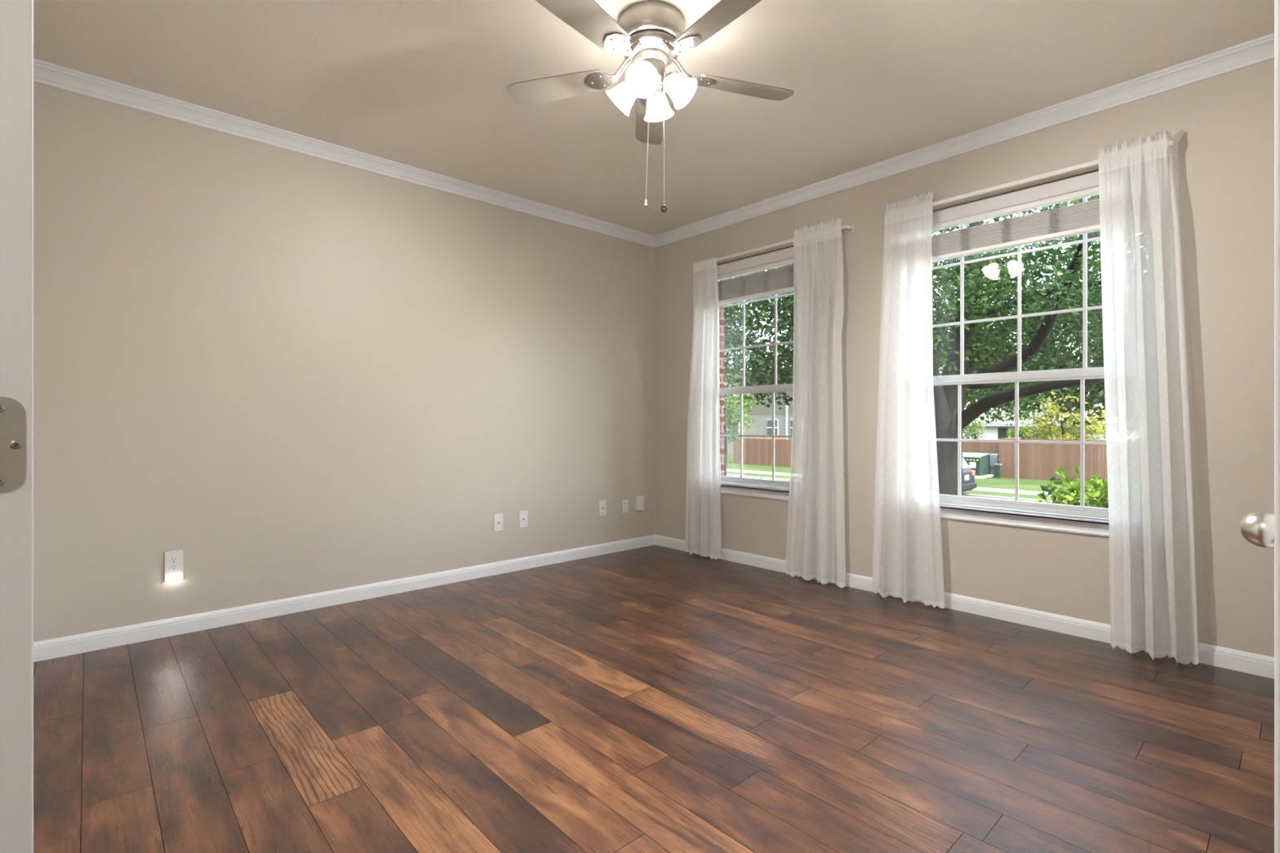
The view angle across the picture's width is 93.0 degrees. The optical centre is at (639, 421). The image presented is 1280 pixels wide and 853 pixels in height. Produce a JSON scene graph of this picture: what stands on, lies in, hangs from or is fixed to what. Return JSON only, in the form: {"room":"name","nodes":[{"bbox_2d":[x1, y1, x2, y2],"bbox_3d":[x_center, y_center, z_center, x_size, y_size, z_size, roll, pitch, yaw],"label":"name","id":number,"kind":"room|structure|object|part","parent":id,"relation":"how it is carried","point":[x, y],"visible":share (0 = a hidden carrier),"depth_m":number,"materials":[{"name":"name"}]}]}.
{"room":"empty room","nodes":[
{"label":"empty room","id":0,"kind":"room"},
{"bbox_2d":[33,81,654,641],"bbox_3d":[-1.429,-0.270,4.107,4.120,2.740,0.120,0,0,-42],"label":"wall","id":1,"kind":"structure","parent":0,"point":[291,374],"depth_m":3.51,"materials":[{"name":"beige paint"}]},
{"bbox_2d":[164,550,182,581],"bbox_3d":[-2.402,0.741,3.129,0.077,0.149,0.014,0,0,-42],"label":"power outlet","id":2,"kind":"object","parent":1,"relation":"attached to","point":[173,560],"visible":1,"depth_m":3.13,"materials":[{"name":"plastic"}]},
{"bbox_2d":[169,564,177,569],"bbox_3d":[-2.402,0.747,3.128,0.033,0.026,0.002,0,0,-42],"label":"socket","id":3,"kind":"object","parent":2,"relation":"attached to","point":[172,566],"depth_m":3.13,"materials":[{"name":"plastic"}]},
{"bbox_2d":[169,557,177,562],"bbox_3d":[-2.402,0.712,3.128,0.033,0.026,0.002,0,0,-42],"label":"socket","id":4,"kind":"object","parent":2,"relation":"attached to","point":[171,559],"depth_m":3.13,"materials":[{"name":"plastic"}]},
{"bbox_2d":[33,58,654,247],"bbox_3d":[-1.320,-1.601,4.076,4.000,0.078,0.072,0,0,-42],"label":"crown molding","id":5,"kind":"structure","parent":1,"relation":"attached to","point":[46,73],"depth_m":3.48,"materials":[{"name":"paint"}]},
{"bbox_2d":[33,534,654,662],"bbox_3d":[-1.339,1.056,4.097,4.000,0.088,0.016,0,0,-42],"label":"baseboard","id":6,"kind":"structure","parent":1,"relation":"attached to","point":[62,646],"depth_m":3.50,"materials":[{"name":"paint"}]},
{"bbox_2d":[493,513,502,531],"bbox_3d":[-1.019,0.729,4.383,0.071,0.124,0.022,0,0,-42],"label":"wall plate","id":7,"kind":"object","parent":1,"relation":"attached to","point":[498,518],"visible":1,"depth_m":4.38,"materials":[{"name":"plastic"}]},
{"bbox_2d":[519,510,527,528],"bbox_3d":[-0.870,0.726,4.529,0.073,0.124,0.008,0,0,-42],"label":"wall plate","id":8,"kind":"object","parent":1,"relation":"attached to","point":[522,514],"visible":1,"depth_m":4.53,"materials":[{"name":"plastic"}]},
{"bbox_2d":[599,500,605,516],"bbox_3d":[-0.306,0.717,5.032,0.073,0.130,0.022,0,0,-42],"label":"wall plate","id":9,"kind":"object","parent":1,"relation":"attached to","point":[602,503],"visible":1,"depth_m":5.03,"materials":[{"name":"plastic"}]},
{"bbox_2d":[622,499,628,513],"bbox_3d":[-0.126,0.727,5.206,0.071,0.112,0.008,0,0,-42],"label":"power outlet","id":10,"kind":"object","parent":1,"relation":"attached to","point":[624,503],"visible":1,"depth_m":5.20,"materials":[{"name":"plastic"}]},
{"bbox_2d":[635,495,644,511],"bbox_3d":[0.000,0.714,5.311,0.080,0.131,0.024,0,0,-42],"label":"wall plate","id":11,"kind":"object","parent":1,"relation":"attached to","point":[640,499],"visible":1,"depth_m":5.30,"materials":[{"name":"plastic"}]},
{"bbox_2d":[33,544,1274,852],"bbox_3d":[-0.288,1.150,1.852,5.590,0.100,4.870,0,0,-42],"label":"floor","id":12,"kind":"structure","parent":0,"point":[652,699],"depth_m":2.14,"materials":[{"name":"brown wood"}]},
{"bbox_2d":[0,0,33,852],"bbox_3d":[-0.866,0.071,0.820,0.762,2.033,0.036,0,0,43],"label":"door frame","id":13,"kind":"structure","parent":12,"relation":"on","point":[16,16],"depth_m":0.57,"materials":[{"name":"paint"}]},
{"bbox_2d":[33,0,1274,235],"bbox_3d":[-0.260,-1.700,1.877,5.645,0.120,4.990,0,0,-42],"label":"ceiling","id":14,"kind":"structure","parent":0,"point":[421,84],"depth_m":2.85,"materials":[{"name":"white paint"}]},
{"bbox_2d":[506,0,794,213],"bbox_3d":[0.055,-1.244,2.459,1.248,0.790,1.228,0,0,-42],"label":"ceiling fan","id":15,"kind":"object","parent":14,"relation":"hanging from","point":[651,36],"visible":1,"depth_m":2.43,"materials":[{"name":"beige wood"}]},
{"bbox_3d":[-0.361,-1.445,2.627,0.445,0.032,0.138,0,0,18],"label":"blade","id":16,"kind":"part","parent":15,"relation":"part of","materials":[{"name":"laminate"}]},
{"bbox_3d":[-0.205,-1.445,2.150,0.138,0.032,0.445,0,0,36],"label":"blade","id":17,"kind":"part","parent":15,"relation":"part of","materials":[{"name":"laminate"}]},
{"bbox_3d":[-0.083,-1.348,2.524,0.124,0.134,0.131,0,0,-42],"label":"lamp shade","id":18,"kind":"part","parent":15,"relation":"part of","materials":[{"name":"white glass"}]},
{"bbox_3d":[0.017,-1.348,2.367,0.131,0.134,0.124,0,0,-42],"label":"lamp shade","id":19,"kind":"part","parent":15,"relation":"part of","materials":[{"name":"white glass"}]},
{"bbox_3d":[0.024,-1.382,2.408,0.047,0.049,0.044,0,0,-42],"label":"bulb","id":20,"kind":"part","parent":15,"relation":"part of","materials":[{"name":"white glass"}]},
{"bbox_3d":[0.030,-1.405,2.427,0.064,0.069,0.058,0,0,-42],"label":"lamp arm","id":21,"kind":"part","parent":15,"relation":"part of","materials":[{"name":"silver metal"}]},
{"bbox_3d":[0.036,-1.157,2.442,0.028,0.531,0.015,0,0,-42],"label":"pull chain","id":22,"kind":"part","parent":15,"relation":"part of","materials":[{"name":"silver metal"}]},
{"bbox_3d":[0.046,-1.445,2.923,0.138,0.032,0.445,0,0,0],"label":"blade","id":23,"kind":"part","parent":15,"relation":"part of","materials":[{"name":"laminate"}]},
{"bbox_3d":[0.061,-1.405,2.564,0.064,0.069,0.058,0,0,-42],"label":"lamp arm","id":24,"kind":"part","parent":15,"relation":"part of","materials":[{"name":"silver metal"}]},
{"bbox_3d":[0.074,-1.348,2.624,0.131,0.134,0.124,0,0,-42],"label":"lamp shade","id":25,"kind":"part","parent":15,"relation":"part of","materials":[{"name":"white glass"}]},
{"bbox_3d":[0.091,-1.154,2.470,0.021,0.537,0.004,0,0,32],"label":"pull chain","id":26,"kind":"part","parent":15,"relation":"part of","materials":[{"name":"silver metal"}]},
{"bbox_3d":[0.114,-1.405,2.480,0.058,0.069,0.064,0,0,-42],"label":"lamp arm","id":27,"kind":"part","parent":15,"relation":"part of","materials":[{"name":"silver metal"}]},
{"bbox_3d":[0.174,-1.348,2.467,0.124,0.134,0.131,0,0,-42],"label":"lamp shade","id":28,"kind":"part","parent":15,"relation":"part of","materials":[{"name":"white glass"}]},
{"bbox_3d":[0.297,-1.445,2.150,0.138,0.032,0.445,0,0,-36],"label":"blade","id":29,"kind":"part","parent":15,"relation":"part of","materials":[{"name":"laminate"}]},
{"bbox_3d":[0.452,-1.445,2.627,0.445,0.032,0.138,0,0,-18],"label":"blade","id":30,"kind":"part","parent":15,"relation":"part of","materials":[{"name":"laminate"}]},
{"bbox_2d":[719,279,724,475],"bbox_3d":[2.285,-0.250,3.350,0.099,3.700,9.000,0,0,-42],"label":"wall","id":31,"kind":"structure","parent":0,"point":[722,310],"depth_m":5.12,"materials":[{"name":"red brick"}]},
{"bbox_2d":[654,57,1274,657],"bbox_3d":[1.514,-0.270,4.028,0.125,2.740,4.200,0,0,-42],"label":"wall","id":32,"kind":"structure","parent":0,"point":[1226,146],"depth_m":3.08,"materials":[{"name":"beige paint"}]},
{"bbox_2d":[718,267,794,501],"bbox_3d":[0.882,-0.349,4.690,0.166,1.851,1.000,0,0,-42],"label":"window","id":33,"kind":"structure","parent":32,"relation":"in","point":[773,491],"depth_m":4.67,"materials":[{"name":"plastic"}]},
{"bbox_3d":[0.920,-0.394,4.724,0.064,1.763,0.920,0,0,-42],"label":"frame","id":34,"kind":"part","parent":33,"relation":"part of","materials":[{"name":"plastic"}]},
{"bbox_3d":[0.860,0.502,4.670,0.107,0.027,0.919,0,0,-42],"label":"sill","id":35,"kind":"part","parent":33,"relation":"part of","materials":[{"name":"paint"}]},
{"bbox_2d":[717,246,794,305],"bbox_3d":[0.873,-1.111,4.682,0.058,0.311,0.908,0,0,-42],"label":"window blind","id":36,"kind":"object","parent":33,"relation":"attached to","point":[780,280],"visible":0.85,"depth_m":4.63,"materials":[{"name":"beige fabric"}]},
{"bbox_3d":[0.652,-1.071,4.906,0.030,0.187,0.062,0,0,-42],"label":"ladder cord","id":37,"kind":"part","parent":36,"relation":"part of","materials":[{"name":"beige fabric"}]},
{"bbox_3d":[0.810,-1.071,4.732,0.030,0.187,0.062,0,0,-42],"label":"ladder cord","id":38,"kind":"part","parent":36,"relation":"part of","materials":[{"name":"beige fabric"}]},
{"bbox_3d":[0.875,-0.967,4.684,0.052,0.024,0.900,0,0,-42],"label":"rail","id":39,"kind":"part","parent":36,"relation":"part of","materials":[{"name":"white plastic"}]},
{"bbox_3d":[0.958,-1.071,4.569,0.030,0.187,0.061,0,0,-42],"label":"ladder cord","id":40,"kind":"part","parent":36,"relation":"part of","materials":[{"name":"white fabric"}]},
{"bbox_3d":[1.103,-1.071,4.411,0.030,0.187,0.062,0,0,-42],"label":"ladder cord","id":41,"kind":"part","parent":36,"relation":"part of","materials":[{"name":"white fabric"}]},
{"bbox_2d":[720,392,791,479],"bbox_3d":[0.911,0.111,4.716,0.010,0.675,0.830,0,0,-42],"label":"grille","id":42,"kind":"object","parent":33,"relation":"attached to","point":[722,477],"depth_m":4.81,"materials":[{"name":"plastic"}]},
{"bbox_3d":[0.926,-0.744,4.730,0.023,0.992,0.860,0,0,-42],"label":"sash","id":43,"kind":"part","parent":33,"relation":"part of","materials":[{"name":"plastic"}]},
{"bbox_3d":[0.907,0.094,4.713,0.030,0.744,0.860,0,0,-42],"label":"sash","id":44,"kind":"part","parent":33,"relation":"part of","materials":[{"name":"plastic"}]},
{"bbox_2d":[719,267,794,386],"bbox_3d":[0.926,-0.751,4.729,0.010,0.947,0.830,0,0,-42],"label":"grille","id":45,"kind":"object","parent":33,"relation":"attached to","point":[775,296],"depth_m":4.69,"materials":[{"name":"plastic"}]},
{"bbox_2d":[716,225,853,261],"bbox_3d":[0.927,-1.286,4.521,0.078,0.044,1.386,0,0,-42],"label":"curtain rod","id":46,"kind":"object","parent":32,"relation":"attached to","point":[851,228],"visible":0.65,"depth_m":4.47,"materials":[{"name":"metal"}]},
{"bbox_2d":[684,257,721,559],"bbox_3d":[0.510,-0.113,4.912,0.078,2.405,0.397,0,0,-42],"label":"sheer curtain","id":47,"kind":"object","parent":46,"relation":"hanging from","point":[703,500],"visible":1,"depth_m":4.89,"materials":[{"name":"white fabric"}]},
{"bbox_2d":[785,217,845,587],"bbox_3d":[1.200,-0.134,4.165,0.082,2.452,0.470,0,0,-42],"label":"sheer curtain","id":48,"kind":"object","parent":46,"relation":"hanging from","point":[815,545],"visible":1,"depth_m":4.15,"materials":[{"name":"white fabric"}]},
{"bbox_2d":[654,32,1274,248],"bbox_3d":[1.441,-1.601,3.961,0.072,0.078,3.960,0,0,-42],"label":"crown molding","id":49,"kind":"structure","parent":32,"relation":"attached to","point":[1261,49],"depth_m":3.29,"materials":[{"name":"paint"}]},
{"bbox_2d":[654,534,1274,679],"bbox_3d":[1.462,1.056,3.980,0.016,0.088,3.960,0,0,-42],"label":"baseboard","id":50,"kind":"structure","parent":32,"relation":"attached to","point":[1211,655],"depth_m":3.26,"materials":[{"name":"paint"}]},
{"bbox_2d":[932,197,1109,537],"bbox_3d":[2.086,-0.349,3.368,0.166,1.851,1.295,0,0,-42],"label":"window","id":51,"kind":"structure","parent":32,"relation":"in","point":[1076,523],"depth_m":3.36,"materials":[{"name":"plastic"}]},
{"bbox_2d":[932,171,1100,262],"bbox_3d":[2.077,-1.121,3.360,0.058,0.291,1.203,0,0,-42],"label":"window blind","id":52,"kind":"object","parent":51,"relation":"attached to","point":[1082,218],"visible":0.6,"depth_m":3.33,"materials":[{"name":"beige fabric"}]},
{"bbox_3d":[1.897,-1.085,3.538,0.030,0.174,0.060,0,0,-42],"label":"ladder cord","id":53,"kind":"part","parent":52,"relation":"part of","materials":[{"name":"white fabric"}]},
{"bbox_3d":[2.042,-1.085,3.380,0.030,0.174,0.061,0,0,-42],"label":"ladder cord","id":54,"kind":"part","parent":52,"relation":"part of","materials":[{"name":"white fabric"}]},
{"bbox_3d":[2.079,-0.987,3.362,0.052,0.024,1.195,0,0,-42],"label":"rail","id":55,"kind":"part","parent":52,"relation":"part of","materials":[{"name":"white plastic"}]},
{"bbox_3d":[2.194,-1.085,3.213,0.030,0.174,0.062,0,0,-42],"label":"ladder cord","id":56,"kind":"part","parent":52,"relation":"part of","materials":[{"name":"white fabric"}]},
{"bbox_2d":[932,197,1102,374],"bbox_3d":[2.129,-0.751,3.408,0.010,0.947,1.125,0,0,-42],"label":"grille","id":57,"kind":"object","parent":51,"relation":"attached to","point":[1085,240],"depth_m":3.40,"materials":[{"name":"plastic"}]},
{"bbox_3d":[2.130,-0.744,3.408,0.023,0.992,1.155,0,0,-42],"label":"sash","id":58,"kind":"part","parent":51,"relation":"part of","materials":[{"name":"plastic"}]},
{"bbox_3d":[2.111,0.094,3.391,0.030,0.744,1.155,0,0,-42],"label":"sash","id":59,"kind":"part","parent":51,"relation":"part of","materials":[{"name":"plastic"}]},
{"bbox_2d":[936,379,1106,506],"bbox_3d":[2.115,0.111,3.394,0.010,0.675,1.125,0,0,-42],"label":"grille","id":60,"kind":"object","parent":51,"relation":"attached to","point":[1016,502],"depth_m":3.40,"materials":[{"name":"plastic"}]},
{"bbox_3d":[2.123,-0.394,3.403,0.064,1.763,1.215,0,0,-42],"label":"frame","id":61,"kind":"part","parent":51,"relation":"part of","materials":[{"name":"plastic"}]},
{"bbox_3d":[2.064,0.502,3.348,0.107,0.027,1.214,0,0,-42],"label":"sill","id":62,"kind":"part","parent":51,"relation":"part of","materials":[{"name":"paint"}]},
{"bbox_2d":[932,140,1175,206],"bbox_3d":[2.024,-1.286,3.317,0.078,0.044,1.370,0,0,-42],"label":"curtain rod","id":63,"kind":"object","parent":32,"relation":"attached to","point":[1171,142],"visible":0.53,"depth_m":3.24,"materials":[{"name":"metal"}]},
{"bbox_2d":[871,191,945,608],"bbox_3d":[1.619,-0.139,3.687,0.100,2.457,0.448,0,0,-42],"label":"sheer curtain","id":64,"kind":"object","parent":63,"relation":"hanging from","point":[908,557],"visible":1,"depth_m":3.68,"materials":[{"name":"white fabric"}]},
{"bbox_2d":[1097,128,1199,664],"bbox_3d":[2.381,-0.130,2.856,0.146,2.448,0.368,0,0,-42],"label":"sheer curtain","id":65,"kind":"object","parent":63,"relation":"hanging from","point":[1153,571],"visible":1,"depth_m":2.85,"materials":[{"name":"white fabric"}]},
{"bbox_3d":[1.711,-0.270,1.447,3.060,2.740,0.120,0,0,-42],"label":"wall","id":66,"kind":"structure","parent":0,"visible":0},
{"bbox_2d":[1240,511,1274,547],"bbox_3d":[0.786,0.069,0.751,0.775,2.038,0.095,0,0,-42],"label":"door knob","id":67,"kind":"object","parent":66,"relation":"in","point":[1257,528],"depth_m":0.96,"materials":[{"name":"metal"}]},
{"bbox_2d":[1274,0,1279,852],"bbox_3d":[0.491,0.040,0.443,0.065,2.120,0.037,0,0,-42],"label":"door frame","id":68,"kind":"structure","parent":66,"relation":"attached to","point":[1277,2],"depth_m":0.43,"materials":[{"name":"paint"}]},
{"label":"outside","id":69,"kind":"structure","parent":0,"visible":0},
{"bbox_2d":[726,453,1099,501],"bbox_3d":[23.385,2.075,46.918,89.774,1.250,90.000,0,0,-42],"label":"ground","id":70,"kind":"structure","parent":69,"point":[1032,485],"depth_m":27.08,"materials":[{"name":"green plant"}]},
{"bbox_2d":[724,361,760,475],"bbox_3d":[4.239,-0.236,29.939,3.525,5.796,3.765,0,0,-42],"label":"tree","id":71,"kind":"object","parent":70,"relation":"on","point":[732,415],"visible":0.34,"depth_m":29.25,"materials":[{"name":"green plant"}]},
{"bbox_2d":[724,301,764,348],"bbox_3d":[8.226,-8.684,73.882,10.683,22.694,15.076,0,0,-39],"label":"tree","id":72,"kind":"object","parent":70,"relation":"on","point":[755,326],"visible":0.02,"depth_m":69.88,"materials":[{"name":"green plant"}]},
{"bbox_2d":[724,344,792,453],"bbox_3d":[9.738,-2.050,55.792,11.200,9.700,27.700,0,0,-42],"label":"neighbor house","id":73,"kind":"structure","parent":70,"relation":"on","point":[762,415],"depth_m":48.09,"materials":[{"name":"beige"}]},
{"bbox_3d":[7.883,0.450,50.314,0.020,1.220,0.760,0,0,-42],"label":"pane","id":74,"kind":"part","parent":73,"relation":"part of","materials":[{"name":"glass"}]},
{"bbox_3d":[10.374,0.450,47.579,0.020,1.220,0.960,0,0,-42],"label":"pane","id":75,"kind":"part","parent":73,"relation":"part of","materials":[{"name":"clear glass"}]},
{"bbox_3d":[11.822,0.450,45.989,0.020,1.220,0.960,0,0,-42],"label":"pane","id":76,"kind":"part","parent":73,"relation":"part of","materials":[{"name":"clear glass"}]},
{"bbox_2d":[733,437,791,466],"bbox_3d":[11.277,1.879,37.986,5.894,1.682,9.100,0,0,-42],"label":"wooden fence","id":77,"kind":"object","parent":70,"relation":"on","point":[756,451],"visible":0.4,"depth_m":37.67,"materials":[{"name":"brown wood"}]},
{"bbox_2d":[726,468,1066,503],"bbox_3d":[6.187,2.792,31.252,2.900,0.215,90.000,0,0,-42],"label":"sidewalk","id":78,"kind":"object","parent":70,"relation":"on","point":[727,469],"visible":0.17,"depth_m":23.56,"materials":[{"name":"concrete"}]},
{"bbox_2d":[724,194,1106,504],"bbox_3d":[6.450,-4.373,10.224,12.922,12.673,8.548,0,0,0],"label":"shade tree","id":79,"kind":"object","parent":70,"relation":"on","point":[980,285],"visible":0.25,"depth_m":8.78,"materials":[{"name":"green plant"}]},
{"bbox_2d":[932,287,1013,404],"bbox_3d":[43.082,-8.427,83.896,10.894,22.180,16.045,0,0,-42],"label":"tree","id":80,"kind":"object","parent":70,"relation":"on","point":[941,320],"visible":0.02,"depth_m":82.26,"materials":[{"name":"green plant"}]},
{"bbox_2d":[962,417,987,439],"bbox_3d":[22.054,1.161,39.977,1.700,3.004,1.909,0,0,17],"label":"tree","id":81,"kind":"object","parent":70,"relation":"on","point":[974,426],"visible":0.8,"depth_m":39.98,"materials":[{"name":"green plant"}]},
{"bbox_2d":[962,452,994,478],"bbox_3d":[16.248,2.125,29.934,1.600,1.149,1.700,0,0,-42],"label":"utility box","id":82,"kind":"object","parent":70,"relation":"on","point":[980,463],"visible":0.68,"depth_m":29.30,"materials":[{"name":"metal"}]},
{"bbox_3d":[16.263,1.646,29.947,1.440,0.190,1.460,0,0,-42],"label":"lid","id":83,"kind":"part","parent":82,"relation":"part of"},
{"bbox_2d":[962,439,999,453],"bbox_3d":[18.106,1.829,33.351,0.150,1.782,4.950,0,0,-42],"label":"wooden fence","id":84,"kind":"object","parent":70,"relation":"on","point":[967,446],"visible":0.05,"depth_m":32.86,"materials":[{"name":"brown wood"}]},
{"bbox_2d":[990,453,999,475],"bbox_3d":[17.660,2.150,30.240,0.500,1.100,0.550,0,0,-42],"label":"utility box","id":85,"kind":"object","parent":70,"relation":"on","point":[994,458],"visible":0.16,"depth_m":30.05,"materials":[{"name":"grey metal"}]},
{"bbox_2d":[993,463,1002,478],"bbox_3d":[17.049,2.350,28.905,0.280,0.700,0.300,0,0,-42],"label":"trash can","id":86,"kind":"object","parent":70,"relation":"on","point":[997,467],"visible":0.98,"depth_m":28.83,"materials":[{"name":"green plastic"}]},
{"bbox_2d":[1004,425,1046,439],"bbox_3d":[24.426,1.420,38.002,1.942,2.491,2.800,0,0,-42],"label":"tree","id":87,"kind":"object","parent":70,"relation":"on","point":[1011,434],"visible":0.17,"depth_m":37.96,"materials":[{"name":"green plant"}]},
{"bbox_2d":[962,403,1106,465],"bbox_3d":[27.311,0.675,43.866,9.680,4.050,13.400,0,0,-42],"label":"house","id":88,"kind":"structure","parent":70,"relation":"on","point":[994,431],"depth_m":40.92,"materials":[{"name":"paint"}]},
{"bbox_3d":[24.526,1.500,40.991,0.070,2.200,0.600,0,0,-42],"label":"doorway","id":89,"kind":"part","parent":88,"relation":"part of","materials":[{"name":"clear glass"}]},
{"bbox_3d":[25.543,1.550,39.888,0.050,2.100,1.900,0,0,-42],"label":"garage door","id":90,"kind":"part","parent":88,"relation":"part of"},
{"bbox_2d":[985,272,1102,403],"bbox_3d":[45.150,-7.140,66.159,9.554,19.607,13.424,0,0,-42],"label":"tree","id":91,"kind":"object","parent":70,"relation":"on","point":[1051,282],"visible":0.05,"depth_m":64.72,"materials":[{"name":"green plant"}]},
{"bbox_2d":[999,437,1107,483],"bbox_3d":[22.941,1.754,25.581,3.234,1.932,13.050,0,0,-42],"label":"wooden fence","id":92,"kind":"object","parent":70,"relation":"on","point":[1039,461],"visible":0.32,"depth_m":27.76,"materials":[{"name":"brown wood"}]},
{"bbox_2d":[1018,387,1106,448],"bbox_3d":[23.785,0.160,34.009,3.697,5.006,4.571,0,0,-42],"label":"tree","id":93,"kind":"object","parent":70,"relation":"on","point":[1050,429],"visible":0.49,"depth_m":33.49,"materials":[{"name":"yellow plant"}]},
{"bbox_2d":[1024,464,1108,518],"bbox_3d":[3.522,0.859,3.777,1.100,1.191,1.906,0,0,-42],"label":"shrub","id":94,"kind":"object","parent":70,"relation":"on","point":[1099,498],"visible":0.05,"depth_m":4.15,"materials":[{"name":"green plant"}]},
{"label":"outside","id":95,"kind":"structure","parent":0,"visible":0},
{"bbox_3d":[2.380,2.775,27.784,7.400,0.150,90.000,0,0,-42],"label":"street","id":96,"kind":"object","parent":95,"visible":0},
{"bbox_2d":[962,457,976,491],"bbox_3d":[10.475,2.050,23.843,1.779,1.600,4.551,0,0,-42],"label":"parked car","id":97,"kind":"object","parent":96,"relation":"on","point":[968,477],"visible":0.12,"depth_m":22.42,"materials":[{"name":"paint"}]},
{"bbox_3d":[11.957,2.040,22.208,0.350,0.180,0.024,0,0,-42],"label":"license plate","id":98,"kind":"part","parent":97,"relation":"part of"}
]}

